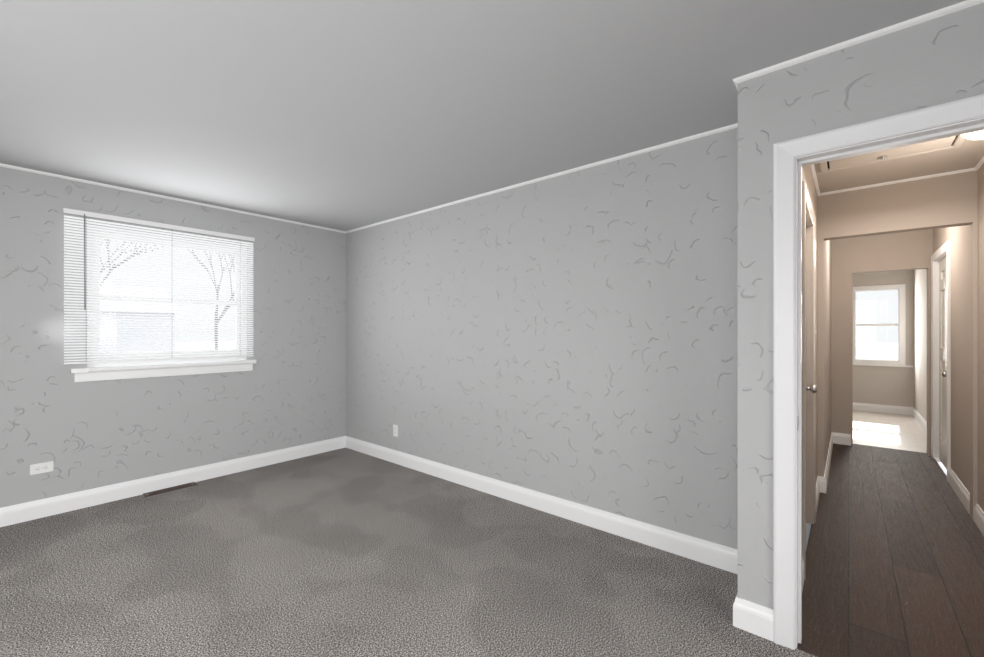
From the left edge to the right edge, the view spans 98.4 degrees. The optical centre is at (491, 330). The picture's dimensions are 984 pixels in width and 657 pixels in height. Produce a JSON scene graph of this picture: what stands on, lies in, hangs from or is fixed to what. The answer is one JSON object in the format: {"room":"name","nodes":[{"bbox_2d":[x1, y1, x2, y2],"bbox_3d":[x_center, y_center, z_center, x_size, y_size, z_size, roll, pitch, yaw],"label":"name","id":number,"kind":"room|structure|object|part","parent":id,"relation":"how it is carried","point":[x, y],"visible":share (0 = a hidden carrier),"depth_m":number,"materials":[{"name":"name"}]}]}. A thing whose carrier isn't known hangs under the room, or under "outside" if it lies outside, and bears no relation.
{"room":"empty bedroom","nodes":[
{"label":"empty bedroom","id":0,"kind":"room"},
{"bbox_2d":[0,167,345,507],"bbox_3d":[-2.981,0.096,3.370,0.160,2.440,4.170,0,0,40],"label":"wall","id":1,"kind":"structure","parent":0,"point":[95,434],"depth_m":3.45,"materials":[{"name":"grey paint"}]},
{"bbox_2d":[30,461,53,474],"bbox_3d":[-3.180,0.969,3.003,0.007,0.072,0.116,0,0,40],"label":"outlet","id":2,"kind":"object","parent":1,"relation":"attached to","point":[45,467],"visible":1,"depth_m":3.00,"materials":[{"name":"white plastic"}]},
{"bbox_2d":[84,214,85,309],"bbox_3d":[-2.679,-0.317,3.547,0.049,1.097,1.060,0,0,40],"label":"blind wand","id":3,"kind":"object","parent":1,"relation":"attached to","point":[84,214],"visible":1,"depth_m":3.13,"materials":[{"name":"white plastic"}]},
{"bbox_3d":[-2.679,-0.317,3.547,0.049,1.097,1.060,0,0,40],"label":"cord","id":4,"kind":"part","parent":3,"relation":"part of","materials":[{"name":"grey plastic"}]},
{"bbox_2d":[63,208,254,363],"bbox_3d":[-2.680,-0.322,3.558,0.032,1.127,1.285,0,0,40],"label":"blind rail","id":5,"kind":"object","parent":1,"relation":"attached to","point":[65,210],"depth_m":3.45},
{"bbox_2d":[64,215,253,361],"bbox_3d":[-2.682,-0.307,3.559,0.023,1.056,1.277,0,0,40],"label":"window blind","id":6,"kind":"object","parent":5,"relation":"hanging from","point":[170,232],"depth_m":3.47,"materials":[{"name":"white plastic"}]},
{"bbox_2d":[70,360,255,381],"bbox_3d":[-2.697,0.327,3.608,0.120,0.102,1.260,0,0,40],"label":"window sill","id":7,"kind":"structure","parent":1,"relation":"attached to","point":[103,373],"depth_m":3.50,"materials":[{"name":"white wood"}]},
{"bbox_2d":[87,226,246,366],"bbox_3d":[-2.756,-0.269,3.689,0.075,1.090,1.130,0,0,40],"label":"window","id":8,"kind":"structure","parent":1,"relation":"in","point":[227,358],"depth_m":3.56,"materials":[{"name":"white plastic"}]},
{"bbox_2d":[0,447,816,656],"bbox_3d":[-0.710,1.356,1.464,5.770,0.080,3.930,0,0,40],"label":"floor","id":9,"kind":"structure","parent":0,"point":[343,552],"depth_m":2.25,"materials":[{"name":"grey carpet"}]},
{"bbox_2d":[143,482,196,496],"bbox_3d":[-2.671,1.313,3.534,0.097,0.006,0.352,0,0,40],"label":"floor vent","id":10,"kind":"object","parent":9,"relation":"in","point":[194,483],"visible":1,"depth_m":3.52,"materials":[{"name":"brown metal"}]},
{"bbox_2d":[0,0,983,230],"bbox_3d":[0.502,-1.174,2.908,5.770,0.100,7.700,0,0,40],"label":"ceiling","id":11,"kind":"structure","parent":0,"point":[343,115],"depth_m":1.98,"materials":[{"name":"paint"}]},
{"bbox_2d":[819,135,965,172],"bbox_3d":[2.224,-1.108,2.363,0.670,0.032,1.080,0,0,40],"label":"attic access hatch","id":12,"kind":"object","parent":11,"relation":"attached to","point":[957,141],"visible":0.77,"depth_m":2.66,"materials":[{"name":"beige paint"}]},
{"bbox_2d":[962,130,983,139],"bbox_3d":[2.690,-1.089,2.312,0.200,0.070,0.200,0,0,40],"label":"ceiling lamp","id":13,"kind":"object","parent":11,"relation":"attached to","point":[979,135],"depth_m":2.32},
{"bbox_2d":[346,128,737,549],"bbox_3d":[-0.090,0.096,3.587,3.990,2.440,0.120,0,0,40],"label":"wall","id":14,"kind":"structure","parent":0,"point":[573,336],"depth_m":2.95,"materials":[{"name":"grey paint"}]},
{"bbox_2d":[0,436,772,641],"bbox_3d":[-0.710,1.252,1.464,5.770,0.127,3.930,0,0,40],"label":"baseboard","id":15,"kind":"structure","parent":14,"relation":"attached to","point":[751,617],"depth_m":3.12,"materials":[{"name":"white wood"}]},
{"bbox_2d":[393,424,397,436],"bbox_3d":[-0.962,0.994,4.236,0.072,0.116,0.007,0,0,40],"label":"outlet","id":16,"kind":"object","parent":14,"relation":"attached to","point":[395,427],"visible":1,"depth_m":4.23,"materials":[{"name":"white plastic"}]},
{"bbox_2d":[0,0,983,232],"bbox_3d":[-0.710,-1.115,1.464,5.770,0.018,3.930,0,0,40],"label":"crown molding","id":17,"kind":"structure","parent":14,"relation":"attached to","point":[968,3],"depth_m":2.50,"materials":[{"name":"white wood"}]},
{"bbox_2d":[802,165,817,480],"bbox_3d":[2.594,0.096,3.489,0.120,2.440,4.120,0,0,40],"label":"wall","id":18,"kind":"structure","parent":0,"point":[807,176],"depth_m":3.37,"materials":[{"name":"beige paint"}]},
{"bbox_2d":[802,181,815,579],"bbox_3d":[1.895,0.261,2.639,0.141,2.110,0.920,0,0,40],"label":"door frame","id":19,"kind":"structure","parent":18,"relation":"attached to","point":[808,216],"depth_m":2.90,"materials":[{"name":"wood"}]},
{"bbox_2d":[806,385,816,392],"bbox_3d":[2.135,0.386,2.843,0.066,0.064,0.064,0,0,40],"label":"handle","id":20,"kind":"object","parent":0,"point":[813,388],"depth_m":2.82,"materials":[{"name":"silver metal"}]},
{"bbox_2d":[738,3,983,608],"bbox_3d":[1.930,0.096,1.507,1.780,2.440,0.470,0,0,40],"label":"wall","id":21,"kind":"structure","parent":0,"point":[939,60],"depth_m":1.82,"materials":[{"name":"grey paint"}]},
{"bbox_2d":[773,94,983,649],"bbox_3d":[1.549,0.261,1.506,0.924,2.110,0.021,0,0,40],"label":"door frame","id":22,"kind":"structure","parent":21,"relation":"attached to","point":[785,153],"depth_m":1.77,"materials":[{"name":"white wood"}]},
{"bbox_2d":[831,229,932,455],"bbox_3d":[3.884,0.096,5.174,2.500,2.440,0.120,0,0,40],"label":"wall","id":23,"kind":"structure","parent":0,"point":[911,248],"depth_m":4.90,"materials":[{"name":"beige paint"}]},
{"bbox_2d":[853,402,926,433],"bbox_3d":[4.770,1.252,6.323,2.380,0.127,2.780,0,0,40],"label":"baseboard","id":24,"kind":"structure","parent":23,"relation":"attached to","point":[891,409],"depth_m":6.77,"materials":[{"name":"white wood"}]},
{"bbox_2d":[851,266,929,455],"bbox_3d":[4.413,0.316,4.730,0.640,2.000,0.126,0,0,40],"label":"door frame","id":25,"kind":"structure","parent":23,"relation":"attached to","point":[924,267],"depth_m":4.54,"materials":[{"name":"beige wood"}]},
{"bbox_2d":[853,270,913,406],"bbox_3d":[5.702,0.096,7.434,2.620,2.440,0.120,0,0,40],"label":"wall","id":26,"kind":"structure","parent":0,"point":[882,385],"depth_m":6.79,"materials":[{"name":"beige paint"}]},
{"bbox_2d":[853,284,912,366],"bbox_3d":[6.275,-0.086,6.934,0.840,1.305,0.150,0,0,40],"label":"room window","id":27,"kind":"structure","parent":26,"relation":"in","point":[890,289],"depth_m":6.79,"materials":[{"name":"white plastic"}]},
{"bbox_2d":[797,443,983,656],"bbox_3d":[2.975,1.356,3.169,0.875,0.080,4.360,0,0,40],"label":"floor","id":28,"kind":"structure","parent":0,"point":[895,558],"depth_m":2.40,"materials":[{"name":"brown wood"}]},
{"bbox_2d":[853,410,941,462],"bbox_3d":[4.770,1.356,6.323,2.380,0.080,2.780,0,0,40],"label":"floor","id":29,"kind":"structure","parent":0,"point":[885,430],"depth_m":5.57,"materials":[{"name":"white tile"}]},
{"bbox_2d":[818,170,977,520],"bbox_3d":[3.654,0.096,3.977,0.875,2.440,2.010,0,0,40],"label":"wall","id":30,"kind":"structure","parent":0,"point":[948,200],"depth_m":3.20,"materials":[{"name":"beige paint"}]},
{"bbox_2d":[914,269,926,421],"bbox_3d":[5.728,0.096,5.519,0.120,2.440,2.780,0,0,40],"label":"wall","id":31,"kind":"structure","parent":0,"point":[920,275],"depth_m":6.02,"materials":[{"name":"beige paint"}]},
{"bbox_2d":[933,163,983,511],"bbox_3d":[3.357,0.096,2.849,0.120,2.440,4.120,0,0,40],"label":"wall","id":32,"kind":"structure","parent":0,"point":[959,236],"depth_m":3.26,"materials":[{"name":"beige paint"}]},
{"bbox_2d":[802,432,983,590],"bbox_3d":[2.975,1.252,3.169,0.875,0.127,4.120,0,0,40],"label":"baseboard","id":33,"kind":"structure","parent":32,"relation":"attached to","point":[955,483],"depth_m":3.44,"materials":[{"name":"white wood"}]},
{"bbox_2d":[811,156,983,195],"bbox_3d":[2.329,-1.115,2.399,0.875,0.018,2.110,0,0,40],"label":"crown molding","id":34,"kind":"structure","parent":32,"relation":"attached to","point":[981,161],"depth_m":3.13,"materials":[{"name":"white wood"}]},
{"bbox_2d":[931,240,950,481],"bbox_3d":[4.338,0.261,4.035,0.141,2.110,0.960,0,0,40],"label":"door frame","id":35,"kind":"structure","parent":32,"relation":"attached to","point":[945,250],"depth_m":4.36,"materials":[{"name":"white wood"}]},
{"bbox_2d":[939,256,946,468],"bbox_3d":[4.337,0.299,4.037,0.035,2.021,0.794,0,0,40],"label":"door","id":36,"kind":"structure","parent":32,"relation":"in","point":[943,263],"depth_m":4.20,"materials":[{"name":"white wood"}]},
{"label":"outside","id":37,"kind":"structure","parent":0,"visible":0},
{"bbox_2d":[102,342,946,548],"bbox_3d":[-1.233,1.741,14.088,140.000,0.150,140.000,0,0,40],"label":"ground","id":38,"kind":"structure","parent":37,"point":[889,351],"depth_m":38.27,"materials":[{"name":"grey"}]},
{"bbox_2d":[100,239,163,285],"bbox_3d":[-20.143,-2.546,21.434,6.856,8.532,6.503,0,0,40],"label":"tree","id":39,"kind":"object","parent":38,"relation":"on","point":[102,239],"visible":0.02,"depth_m":21.79,"materials":[{"name":"grey plant"}]},
{"bbox_2d":[100,285,180,352],"bbox_3d":[-29.678,-0.784,26.861,8.600,5.000,14.600,0,0,40],"label":"house","id":40,"kind":"structure","parent":38,"relation":"on","point":[102,285],"depth_m":28.40,"materials":[{"name":"grey"}]},
{"bbox_2d":[187,249,234,347],"bbox_3d":[-12.443,-1.615,19.956,3.198,6.663,4.728,0,0,40],"label":"tree","id":41,"kind":"object","parent":38,"relation":"on","point":[187,249],"visible":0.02,"depth_m":19.72,"materials":[{"name":"grey plant"}]}
]}

